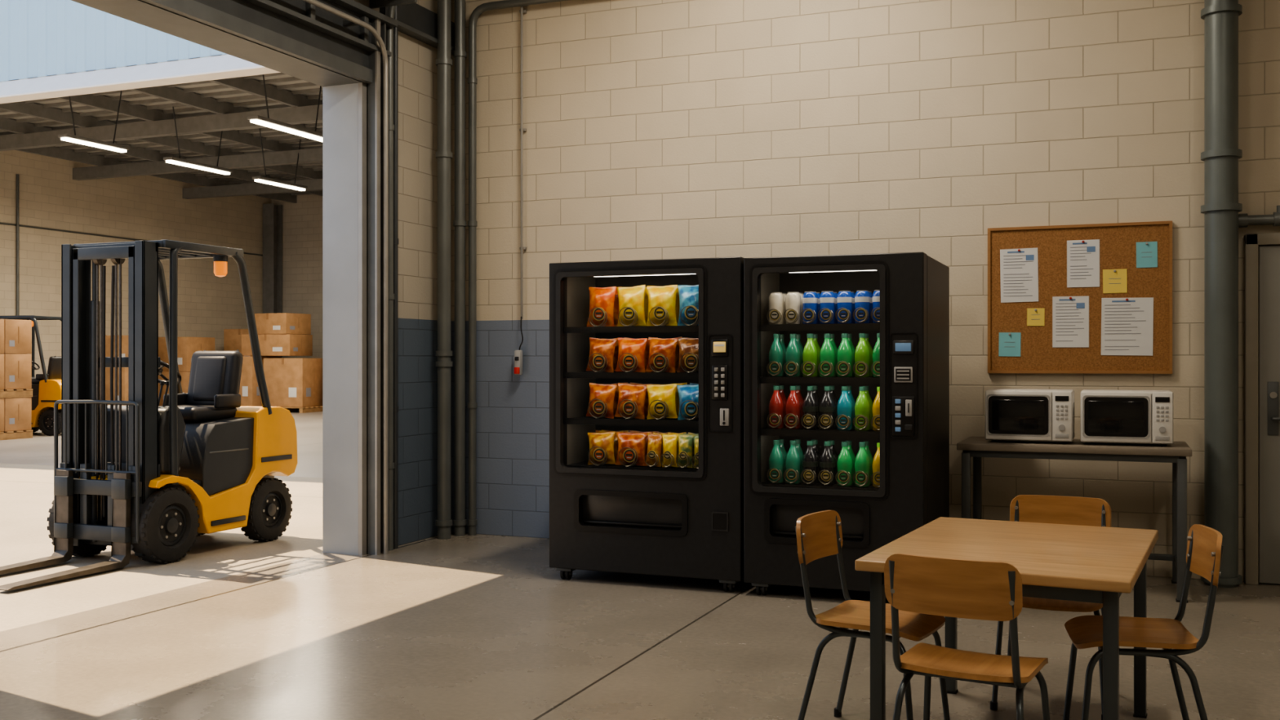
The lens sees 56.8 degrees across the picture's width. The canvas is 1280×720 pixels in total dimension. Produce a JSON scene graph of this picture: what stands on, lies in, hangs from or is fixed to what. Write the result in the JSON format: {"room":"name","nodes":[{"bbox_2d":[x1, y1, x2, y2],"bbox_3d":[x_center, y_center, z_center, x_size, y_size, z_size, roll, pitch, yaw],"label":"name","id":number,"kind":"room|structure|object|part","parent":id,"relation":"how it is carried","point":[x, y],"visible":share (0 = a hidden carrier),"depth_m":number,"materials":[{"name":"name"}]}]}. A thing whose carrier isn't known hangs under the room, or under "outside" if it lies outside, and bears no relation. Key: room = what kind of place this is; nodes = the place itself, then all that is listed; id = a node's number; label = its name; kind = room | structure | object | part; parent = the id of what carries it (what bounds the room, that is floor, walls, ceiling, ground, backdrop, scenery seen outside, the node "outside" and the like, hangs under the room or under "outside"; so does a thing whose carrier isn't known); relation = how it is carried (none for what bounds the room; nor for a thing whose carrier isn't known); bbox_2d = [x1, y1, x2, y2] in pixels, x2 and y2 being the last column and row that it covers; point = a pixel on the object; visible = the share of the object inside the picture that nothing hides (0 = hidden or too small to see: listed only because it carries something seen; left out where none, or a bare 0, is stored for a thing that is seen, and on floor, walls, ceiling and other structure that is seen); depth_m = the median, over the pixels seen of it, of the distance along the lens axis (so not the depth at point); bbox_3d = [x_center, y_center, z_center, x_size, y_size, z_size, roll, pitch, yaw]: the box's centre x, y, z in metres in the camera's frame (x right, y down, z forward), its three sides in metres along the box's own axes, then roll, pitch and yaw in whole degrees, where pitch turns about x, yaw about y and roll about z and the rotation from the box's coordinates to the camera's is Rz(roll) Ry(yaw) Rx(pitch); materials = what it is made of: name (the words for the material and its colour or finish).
{"room":"warehouse break room","nodes":[
{"label":"warehouse break room","id":0,"kind":"room"},
{"bbox_2d":[0,0,226,81],"bbox_3d":[-18.957,-5.290,20.110,39.780,3.120,0.112,0,0,22],"label":"cladding","id":1,"kind":"object","parent":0,"point":[38,37],"visible":0.43,"depth_m":15.39,"materials":[{"name":"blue metal"}]},
{"bbox_2d":[0,150,271,377],"bbox_3d":[-14.675,-1.820,27.878,0.300,6.340,17.700,0,0,22],"label":"wall","id":2,"kind":"structure","parent":0,"point":[142,207],"depth_m":30.40,"materials":[{"name":"beige brick"}]},
{"bbox_2d":[0,173,262,315],"bbox_3d":[-14.467,-1.495,27.847,0.097,5.690,17.400,0,0,22],"label":"conduit","id":3,"kind":"object","parent":2,"relation":"attached to","point":[17,224],"visible":0.58,"depth_m":27.64,"materials":[{"name":"grey metal"}]},
{"bbox_2d":[0,53,279,103],"bbox_3d":[-18.949,-3.600,20.037,39.850,0.260,0.280,0,0,22],"label":"trim","id":4,"kind":"structure","parent":2,"relation":"attached to","point":[221,66],"depth_m":14.93,"materials":[{"name":"white metal"}]},
{"bbox_2d":[0,411,322,477],"bbox_3d":[-15.532,1.450,28.493,39.850,0.200,18.800,0,0,22],"label":"floor","id":5,"kind":"structure","parent":0,"point":[38,450],"depth_m":17.88,"materials":[{"name":"concrete"}]},
{"bbox_2d":[0,430,32,439],"bbox_3d":[-11.211,1.279,20.168,1.100,0.140,1.100,0,0,22],"label":"pallet","id":6,"kind":"object","parent":5,"relation":"on","point":[19,434],"visible":0.86,"depth_m":20.18,"materials":[{"name":"brown wood"}]},
{"bbox_2d":[0,398,4,431],"bbox_3d":[-11.061,0.924,19.816,0.533,0.562,0.536,0,0,22],"label":"cardboard box","id":7,"kind":"object","parent":6,"relation":"on","point":[2,400],"visible":1,"depth_m":19.92,"materials":[{"name":"cardboard"}]},
{"bbox_2d":[2,397,31,431],"bbox_3d":[-10.858,0.924,20.317,0.533,0.562,0.536,0,0,22],"label":"cardboard box","id":8,"kind":"object","parent":6,"relation":"on","point":[17,411],"visible":0.81,"depth_m":20.20,"materials":[{"name":"cardboard"}]},
{"bbox_2d":[0,315,61,435],"bbox_3d":[-11.356,0.276,21.662,2.480,2.148,0.890,0,0,12],"label":"forklift","id":9,"kind":"object","parent":5,"relation":"on","point":[46,388],"visible":0.37,"depth_m":21.11,"materials":[{"name":"metal"}]},
{"bbox_2d":[26,383,39,410],"bbox_3d":[-10.848,0.685,21.554,0.560,0.529,0.810,0,0,12],"label":"hood","id":10,"kind":"object","parent":9,"relation":"attached to","point":[35,398],"depth_m":21.13,"materials":[{"name":"grey paint"}]},
{"bbox_3d":[-10.759,0.179,21.535,0.541,0.511,0.510,0,0,12],"label":"operator seat","id":11,"kind":"part","parent":9,"relation":"part of","materials":[{"name":"leather"}]},
{"bbox_2d":[99,367,128,405],"bbox_3d":[-12.765,0.749,29.532,0.903,1.202,1.106,0,0,22],"label":"cardboard box","id":12,"kind":"object","parent":5,"relation":"on","point":[124,370],"visible":0.06,"depth_m":28.94,"materials":[{"name":"cardboard"}]},
{"bbox_2d":[105,335,128,356],"bbox_3d":[-12.765,-0.231,29.532,0.803,0.752,0.906,0,0,16],"label":"cardboard box","id":13,"kind":"object","parent":12,"relation":"on","point":[124,338],"visible":0.13,"depth_m":29.07,"materials":[{"name":"cardboard"}]},
{"bbox_2d":[262,203,282,358],"bbox_3d":[-11.083,-1.670,35.701,0.400,6.040,0.400,0,0,22],"label":"steel column","id":14,"kind":"structure","parent":5,"relation":"on","point":[272,213],"depth_m":35.56,"materials":[{"name":"grey metal"}]},
{"bbox_2d":[280,405,322,413],"bbox_3d":[-9.020,1.279,30.931,1.300,0.140,1.300,0,0,16],"label":"pallet","id":15,"kind":"object","parent":5,"relation":"on","point":[319,408],"visible":0.37,"depth_m":30.57,"materials":[{"name":"brown wood"}]},
{"bbox_2d":[263,358,322,407],"bbox_3d":[-9.018,0.579,30.930,1.153,1.252,1.106,0,0,16],"label":"cardboard box","id":16,"kind":"object","parent":15,"relation":"on","point":[290,382],"visible":0.83,"depth_m":30.44,"materials":[{"name":"cardboard"}]},
{"bbox_3d":[-10.271,1.279,31.437,1.300,0.140,1.300,0,0,22],"label":"pallet","id":17,"kind":"object","parent":5,"relation":"on","visible":0},
{"bbox_2d":[239,355,281,406],"bbox_3d":[-10.270,0.554,31.436,0.953,1.302,1.106,0,0,25],"label":"cardboard box","id":18,"kind":"object","parent":17,"relation":"on","point":[249,392],"visible":0.43,"depth_m":30.82,"materials":[{"name":"cardboard"}]},
{"bbox_2d":[241,333,312,355],"bbox_3d":[-9.584,-0.391,31.267,1.503,0.562,1.006,0,0,19],"label":"cardboard box","id":19,"kind":"object","parent":18,"relation":"on","point":[270,344],"visible":0.94,"depth_m":30.80,"materials":[{"name":"cardboard"}]},
{"bbox_2d":[254,312,311,334],"bbox_3d":[-9.491,-0.946,31.229,1.253,0.542,0.956,0,0,25],"label":"cardboard box","id":20,"kind":"object","parent":19,"relation":"on","point":[281,322],"visible":0.82,"depth_m":30.81,"materials":[{"name":"cardboard"}]},
{"bbox_3d":[-10.896,0.749,33.091,1.103,1.202,1.105,0,0,22],"label":"cardboard box","id":21,"kind":"object","parent":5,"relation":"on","visible":0},
{"bbox_2d":[223,328,275,356],"bbox_3d":[-10.896,-0.356,33.091,1.003,1.002,1.006,0,0,16],"label":"cardboard box","id":22,"kind":"object","parent":21,"relation":"on","point":[232,337],"visible":0.25,"depth_m":32.66,"materials":[{"name":"cardboard"}]},
{"bbox_3d":[-12.017,1.279,31.387,1.300,0.140,1.300,0,0,22],"label":"pallet","id":23,"kind":"object","parent":5,"relation":"on","visible":0},
{"bbox_2d":[158,371,190,405],"bbox_3d":[-12.016,0.754,31.387,1.103,0.902,1.106,0,0,19],"label":"cardboard box","id":24,"kind":"object","parent":23,"relation":"on","point":[184,381],"visible":0.12,"depth_m":30.77,"materials":[{"name":"cardboard"}]},
{"bbox_2d":[158,337,214,371],"bbox_3d":[-12.016,-0.151,31.386,1.003,0.902,1.006,0,0,24],"label":"cardboard box","id":25,"kind":"object","parent":24,"relation":"on","point":[187,346],"visible":0.49,"depth_m":30.98,"materials":[{"name":"cardboard"}]},
{"bbox_2d":[0,74,322,193],"bbox_3d":[-5.927,-5.140,24.505,19.050,0.300,18.000,0,0,22],"label":"ceiling","id":26,"kind":"structure","parent":0,"point":[286,75],"depth_m":23.42,"materials":[{"name":"metal"}]},
{"bbox_2d":[57,90,129,152],"bbox_3d":[-9.768,-4.401,21.203,0.220,1.152,1.400,0,0,22],"label":"light","id":27,"kind":"object","parent":26,"relation":"hanging from","point":[66,137],"visible":0.97,"depth_m":21.12,"materials":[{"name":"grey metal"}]},
{"bbox_2d":[0,72,322,203],"bbox_3d":[-5.825,-4.720,24.356,18.750,0.540,17.600,0,0,22],"label":"roof beams","id":28,"kind":"structure","parent":26,"relation":"attached to","point":[153,126],"depth_m":24.72,"materials":[{"name":"grey metal"}]},
{"bbox_2d":[163,106,232,174],"bbox_3d":[-8.822,-4.401,23.679,0.220,1.152,1.700,0,0,22],"label":"light","id":29,"kind":"object","parent":26,"relation":"hanging from","point":[172,160],"visible":0.95,"depth_m":23.49,"materials":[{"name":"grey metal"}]},
{"bbox_2d":[252,128,307,191],"bbox_3d":[-7.913,-4.401,26.062,0.220,1.152,1.600,0,0,22],"label":"light","id":30,"kind":"object","parent":26,"relation":"hanging from","point":[295,186],"visible":1,"depth_m":25.89,"materials":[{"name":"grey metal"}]},
{"bbox_2d":[247,74,322,142],"bbox_3d":[-5.855,-4.401,19.945,0.220,1.152,2.000,0,0,22],"label":"light","id":31,"kind":"object","parent":26,"relation":"hanging from","point":[256,119],"visible":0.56,"depth_m":19.66,"materials":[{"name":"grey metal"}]},
{"bbox_2d":[271,194,322,358],"bbox_3d":[-2.612,-1.820,32.710,19.050,6.340,0.300,0,0,22],"label":"wall","id":32,"kind":"structure","parent":0,"point":[302,220],"depth_m":35.57,"materials":[{"name":"beige brick"}]},
{"bbox_2d":[354,0,437,545],"bbox_3d":[-3.879,-1.050,3.746,0.300,4.800,12.040,0,0,22],"label":"wall","id":33,"kind":"structure","parent":0,"point":[417,68],"depth_m":8.81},
{"bbox_2d":[71,0,454,86],"bbox_3d":[-2.467,-2.272,7.107,0.440,0.715,4.730,0,0,22],"label":"roller door","id":34,"kind":"structure","parent":33,"relation":"attached to","point":[300,39],"depth_m":7.46,"materials":[{"name":"grey paint"}]},
{"bbox_2d":[322,81,366,555],"bbox_3d":[-2.061,-0.295,8.256,0.332,3.290,0.055,0,0,22],"label":"trim","id":35,"kind":"structure","parent":33,"relation":"attached to","point":[344,106],"depth_m":8.23,"materials":[{"name":"grey metal"}]},
{"bbox_2d":[302,0,388,554],"bbox_3d":[-2.486,-0.460,6.558,0.178,3.620,3.698,0,0,22],"label":"rail","id":36,"kind":"object","parent":33,"relation":"attached to","point":[349,20],"visible":0.96,"depth_m":8.23,"materials":[{"name":"grey metal"}]},
{"bbox_2d":[366,18,386,555],"bbox_3d":[-1.840,-0.505,8.260,0.090,3.710,0.118,0,0,22],"label":"door track","id":37,"kind":"object","parent":33,"relation":"attached to","point":[374,90],"visible":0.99,"depth_m":8.21,"materials":[{"name":"grey metal"}]},
{"bbox_2d":[386,5,395,551],"bbox_3d":[-1.632,-0.789,8.773,0.068,4.278,0.854,0,0,22],"label":"pipe","id":38,"kind":"object","parent":33,"relation":"attached to","point":[389,30],"visible":0.6,"depth_m":8.39,"materials":[{"name":"grey metal"}]},
{"bbox_2d":[368,0,417,8],"bbox_3d":[-2.370,-2.650,6.547,0.380,0.400,3.565,0,0,22],"label":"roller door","id":39,"kind":"structure","parent":33,"relation":"in","point":[372,3],"depth_m":8.19,"materials":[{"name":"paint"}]},
{"bbox_2d":[393,5,398,548],"bbox_3d":[-1.754,-1.050,8.485,0.049,4.800,0.049,0,0,22],"label":"pipe","id":40,"kind":"object","parent":33,"relation":"attached to","point":[396,14],"visible":0.83,"depth_m":8.47,"materials":[{"name":"metal"}]},
{"bbox_2d":[0,532,1279,719],"bbox_3d":[0.512,1.450,2.134,9.650,0.200,12.340,0,0,22],"label":"floor","id":41,"kind":"structure","parent":0,"point":[478,627],"depth_m":5.51,"materials":[{"name":"concrete"}]},
{"bbox_2d":[435,0,452,539],"bbox_3d":[-1.482,-1.050,8.958,0.127,4.800,0.127,0,0,22],"label":"pipe","id":42,"kind":"object","parent":41,"relation":"on","point":[443,62],"visible":1,"depth_m":8.91,"materials":[{"name":"grey metal"}]},
{"bbox_2d":[453,0,466,536],"bbox_3d":[-1.387,-1.050,9.113,0.102,4.800,0.102,0,0,22],"label":"pipe","id":43,"kind":"object","parent":41,"relation":"on","point":[460,53],"visible":1,"depth_m":9.08,"materials":[{"name":"grey metal"}]},
{"bbox_2d":[549,256,744,591],"bbox_3d":[0.200,0.378,7.507,1.230,1.945,1.050,0,0,22],"label":"vending machine","id":44,"kind":"object","parent":41,"relation":"on","point":[646,356],"visible":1,"depth_m":7.12,"materials":[{"name":"black plastic"}]},
{"bbox_3d":[0.462,0.420,6.848,0.150,1.140,0.024,0,0,22],"label":"control panel","id":45,"kind":"part","parent":44,"relation":"part of","materials":[{"name":"black plastic"}]},
{"bbox_2d":[743,252,949,595],"bbox_3d":[1.256,0.383,7.068,1.014,1.935,1.073,0,0,22],"label":"vending machine","id":46,"kind":"object","parent":41,"relation":"on","point":[846,357],"visible":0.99,"depth_m":6.71,"materials":[{"name":"black plastic"}]},
{"bbox_3d":[1.431,0.140,6.433,0.150,0.580,0.027,0,0,22],"label":"control panel","id":47,"kind":"part","parent":46,"relation":"part of","materials":[{"name":"black plastic"}]},
{"bbox_2d":[795,510,950,719],"bbox_3d":[0.819,0.956,4.204,0.470,0.788,0.436,0,0,31],"label":"dining chair","id":48,"kind":"object","parent":41,"relation":"on","point":[819,535],"visible":0.88,"depth_m":4.21,"materials":[{"name":"brown wood"}]},
{"bbox_3d":[0.642,0.645,4.311,0.056,0.166,0.394,0,0,31],"label":"backrest","id":49,"kind":"part","parent":48,"relation":"part of","materials":[{"name":"brown wood"}]},
{"bbox_3d":[0.850,0.922,4.185,0.380,0.053,0.392,0,0,31],"label":"seat","id":50,"kind":"part","parent":48,"relation":"part of","materials":[{"name":"brown wood"}]},
{"bbox_2d":[884,553,1050,719],"bbox_3d":[0.987,0.956,3.548,0.436,0.788,0.470,0,0,30],"label":"dining chair","id":51,"kind":"object","parent":41,"relation":"on","point":[975,589],"visible":1,"depth_m":3.39,"materials":[{"name":"brown wood"}]},
{"bbox_3d":[0.883,0.645,3.369,0.394,0.166,0.056,0,0,30],"label":"backrest","id":52,"kind":"part","parent":51,"relation":"part of","materials":[{"name":"brown wood"}]},
{"bbox_3d":[1.005,0.922,3.580,0.392,0.053,0.380,0,0,30],"label":"seat","id":53,"kind":"part","parent":51,"relation":"part of","materials":[{"name":"brown wood"}]},
{"bbox_2d":[854,516,1158,719],"bbox_3d":[1.336,0.999,4.173,0.830,0.702,1.190,0,0,27],"label":"dining table","id":54,"kind":"object","parent":41,"relation":"on","point":[1059,562],"visible":0.93,"depth_m":3.95,"materials":[{"name":"brown wood"}]},
{"bbox_2d":[990,494,1111,719],"bbox_3d":[1.642,0.956,4.687,0.436,0.788,0.470,0,0,25],"label":"dining chair","id":55,"kind":"object","parent":41,"relation":"on","point":[1055,509],"visible":0.3,"depth_m":4.84,"materials":[{"name":"brown wood"}]},
{"bbox_3d":[1.729,0.645,4.875,0.394,0.166,0.056,0,0,25],"label":"backrest","id":56,"kind":"part","parent":55,"relation":"part of","materials":[{"name":"brown wood"}]},
{"bbox_3d":[1.627,0.922,4.654,0.392,0.053,0.380,0,0,25],"label":"seat","id":57,"kind":"part","parent":55,"relation":"part of","materials":[{"name":"brown wood"}]},
{"bbox_2d":[956,436,1191,603],"bbox_3d":[2.599,0.922,7.114,1.270,0.855,0.700,0,0,22],"label":"side table","id":58,"kind":"object","parent":41,"relation":"on","point":[976,447],"visible":0.71,"depth_m":6.87,"materials":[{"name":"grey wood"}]},
{"bbox_2d":[985,388,1074,444],"bbox_3d":[2.361,0.338,7.165,0.496,0.315,0.388,0,0,22],"label":"microwave","id":59,"kind":"object","parent":58,"relation":"on","point":[1011,414],"visible":1,"depth_m":6.99,"materials":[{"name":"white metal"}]},
{"bbox_3d":[2.244,0.330,7.023,0.375,0.288,0.026,0,0,22],"label":"door","id":60,"kind":"part","parent":59,"relation":"part of","materials":[{"name":"black glass"}]},
{"bbox_3d":[2.470,0.330,6.929,0.108,0.288,0.031,0,0,22],"label":"control panel","id":61,"kind":"part","parent":59,"relation":"part of","materials":[{"name":"white ceramic"}]},
{"bbox_2d":[1080,389,1173,446],"bbox_3d":[2.860,0.338,6.963,0.496,0.315,0.388,0,0,22],"label":"microwave","id":62,"kind":"object","parent":58,"relation":"on","point":[1107,415],"visible":1,"depth_m":6.79,"materials":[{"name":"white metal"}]},
{"bbox_3d":[2.743,0.330,6.821,0.375,0.288,0.026,0,0,22],"label":"door","id":63,"kind":"part","parent":62,"relation":"part of","materials":[{"name":"black glass"}]},
{"bbox_3d":[2.969,0.330,6.727,0.108,0.288,0.031,0,0,22],"label":"control panel","id":64,"kind":"part","parent":62,"relation":"part of","materials":[{"name":"white ceramic"}]},
{"bbox_2d":[1062,524,1223,719],"bbox_3d":[1.674,0.956,3.956,0.470,0.788,0.436,0,0,13],"label":"dining chair","id":65,"kind":"object","parent":41,"relation":"on","point":[1205,548],"visible":0.99,"depth_m":3.93,"materials":[{"name":"brown wood"}]},
{"bbox_3d":[1.639,0.922,3.964,0.380,0.053,0.392,0,0,13],"label":"seat","id":66,"kind":"part","parent":65,"relation":"part of","materials":[{"name":"brown wood"}]},
{"bbox_3d":[1.876,0.645,3.909,0.056,0.166,0.394,0,0,13],"label":"backrest","id":67,"kind":"part","parent":65,"relation":"part of","materials":[{"name":"brown wood"}]},
{"bbox_2d":[450,0,1279,584],"bbox_3d":[2.906,-1.050,7.659,9.950,4.800,0.300,0,0,22],"label":"wall","id":68,"kind":"structure","parent":0,"point":[656,129],"depth_m":8.09,"materials":[{"name":"beige brick"}]},
{"bbox_2d":[467,0,568,535],"bbox_3d":[2.050,-1.050,7.773,7.281,4.800,0.073,0,0,22],"label":"pipe","id":69,"kind":"object","parent":68,"relation":"attached to","point":[472,79],"visible":1,"depth_m":9.10,"materials":[{"name":"grey metal"}]},
{"bbox_2d":[987,220,1172,373],"bbox_3d":[2.782,-0.387,7.526,1.100,0.945,0.037,0,0,22],"label":"notice board","id":70,"kind":"object","parent":68,"relation":"attached to","point":[1091,298],"visible":1,"depth_m":7.51,"materials":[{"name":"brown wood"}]},
{"bbox_2d":[1200,0,1242,587],"bbox_3d":[3.492,-1.050,7.110,0.224,4.800,0.224,0,0,22],"label":"pipe","id":71,"kind":"object","parent":68,"relation":"attached to","point":[1221,154],"visible":0.94,"depth_m":7.03,"materials":[{"name":"grey metal"}]},
{"bbox_2d":[1238,204,1279,227],"bbox_3d":[4.497,-0.859,6.779,1.940,0.122,0.084,0,0,22],"label":"pipe","id":72,"kind":"object","parent":68,"relation":"attached to","point":[1244,220],"visible":0.85,"depth_m":7.08,"materials":[{"name":"grey metal"}]},
{"bbox_2d":[1244,232,1279,584],"bbox_3d":[4.121,0.295,6.969,1.000,2.110,0.070,0,0,22],"label":"frame","id":73,"kind":"object","parent":68,"relation":"attached to","point":[1252,242],"visible":1,"depth_m":7.11,"materials":[{"name":"paint"}]},
{"bbox_2d":[1258,245,1279,583],"bbox_3d":[4.111,0.328,6.946,0.850,2.025,0.110,0,0,22],"label":"leaf","id":74,"kind":"object","parent":68,"relation":"attached to","point":[1268,255],"visible":1,"depth_m":7.10,"materials":[{"name":"grey paint"}]},
{"bbox_3d":[0.594,-3.550,1.938,9.950,0.200,12.640,0,0,22],"label":"ceiling","id":75,"kind":"structure","parent":0,"visible":0},
{"bbox_2d":[514,5,526,375],"bbox_3d":[-0.910,-1.667,8.983,0.068,3.565,0.093,0,0,22],"label":"conduit","id":76,"kind":"object","parent":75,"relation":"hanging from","point":[517,353],"visible":1,"depth_m":8.98,"materials":[{"name":"black plastic"}]},
{"label":"outside","id":77,"kind":"structure","parent":0,"visible":0},
{"bbox_2d":[0,463,324,631],"bbox_3d":[-23.399,1.450,9.022,39.850,0.200,23.200,0,0,22],"label":"ground","id":78,"kind":"structure","parent":77,"point":[26,491],"depth_m":8.11,"materials":[{"name":"concrete"}]},
{"bbox_2d":[0,239,297,591],"bbox_3d":[-3.472,0.276,8.090,0.890,2.148,2.480,0,0,22],"label":"forklift","id":79,"kind":"object","parent":78,"relation":"on","point":[142,476],"visible":1,"depth_m":7.96,"materials":[{"name":"yellow metal"}]},
{"bbox_3d":[-3.244,0.179,8.656,0.510,0.511,0.541,0,0,22],"label":"operator seat","id":80,"kind":"part","parent":79,"relation":"part of","materials":[{"name":"leather"}]},
{"bbox_2d":[163,417,253,495],"bbox_3d":[-3.277,0.685,8.572,0.810,0.529,0.560,0,0,22],"label":"hood","id":81,"kind":"object","parent":79,"relation":"attached to","point":[217,453],"depth_m":8.34,"materials":[{"name":"grey paint"}]},
{"bbox_3d":[-11.561,0.924,20.018,0.533,0.562,0.536,0,0,22],"label":"cardboard box","id":82,"kind":"object","parent":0,"visible":0},
{"bbox_2d":[0,388,32,398],"bbox_3d":[-11.211,0.569,20.168,1.100,0.140,1.100,0,0,22],"label":"pallet","id":83,"kind":"object","parent":82,"relation":"on","point":[20,393],"visible":0.94,"depth_m":20.18,"materials":[{"name":"brown wood"}]},
{"bbox_2d":[0,353,4,389],"bbox_3d":[-11.061,0.194,19.816,0.533,0.602,0.536,0,0,22],"label":"cardboard box","id":84,"kind":"object","parent":83,"relation":"on","point":[2,355],"visible":1,"depth_m":19.92,"materials":[{"name":"cardboard"}]},
{"bbox_2d":[0,319,4,353],"bbox_3d":[-11.061,-0.399,19.816,0.533,0.582,0.536,0,0,22],"label":"cardboard box","id":85,"kind":"object","parent":84,"relation":"on","point":[2,321],"visible":1,"depth_m":19.92,"materials":[{"name":"cardboard"}]},
{"bbox_2d":[4,353,31,389],"bbox_3d":[-10.858,0.194,20.317,0.533,0.602,0.536,0,0,22],"label":"cardboard box","id":86,"kind":"object","parent":83,"relation":"on","point":[17,366],"visible":1,"depth_m":20.20,"materials":[{"name":"cardboard"}]},
{"bbox_2d":[4,319,31,353],"bbox_3d":[-10.858,-0.399,20.317,0.533,0.582,0.536,0,0,22],"label":"cardboard box","id":87,"kind":"object","parent":86,"relation":"on","point":[17,333],"visible":0.92,"depth_m":20.20,"materials":[{"name":"cardboard"}]}
]}

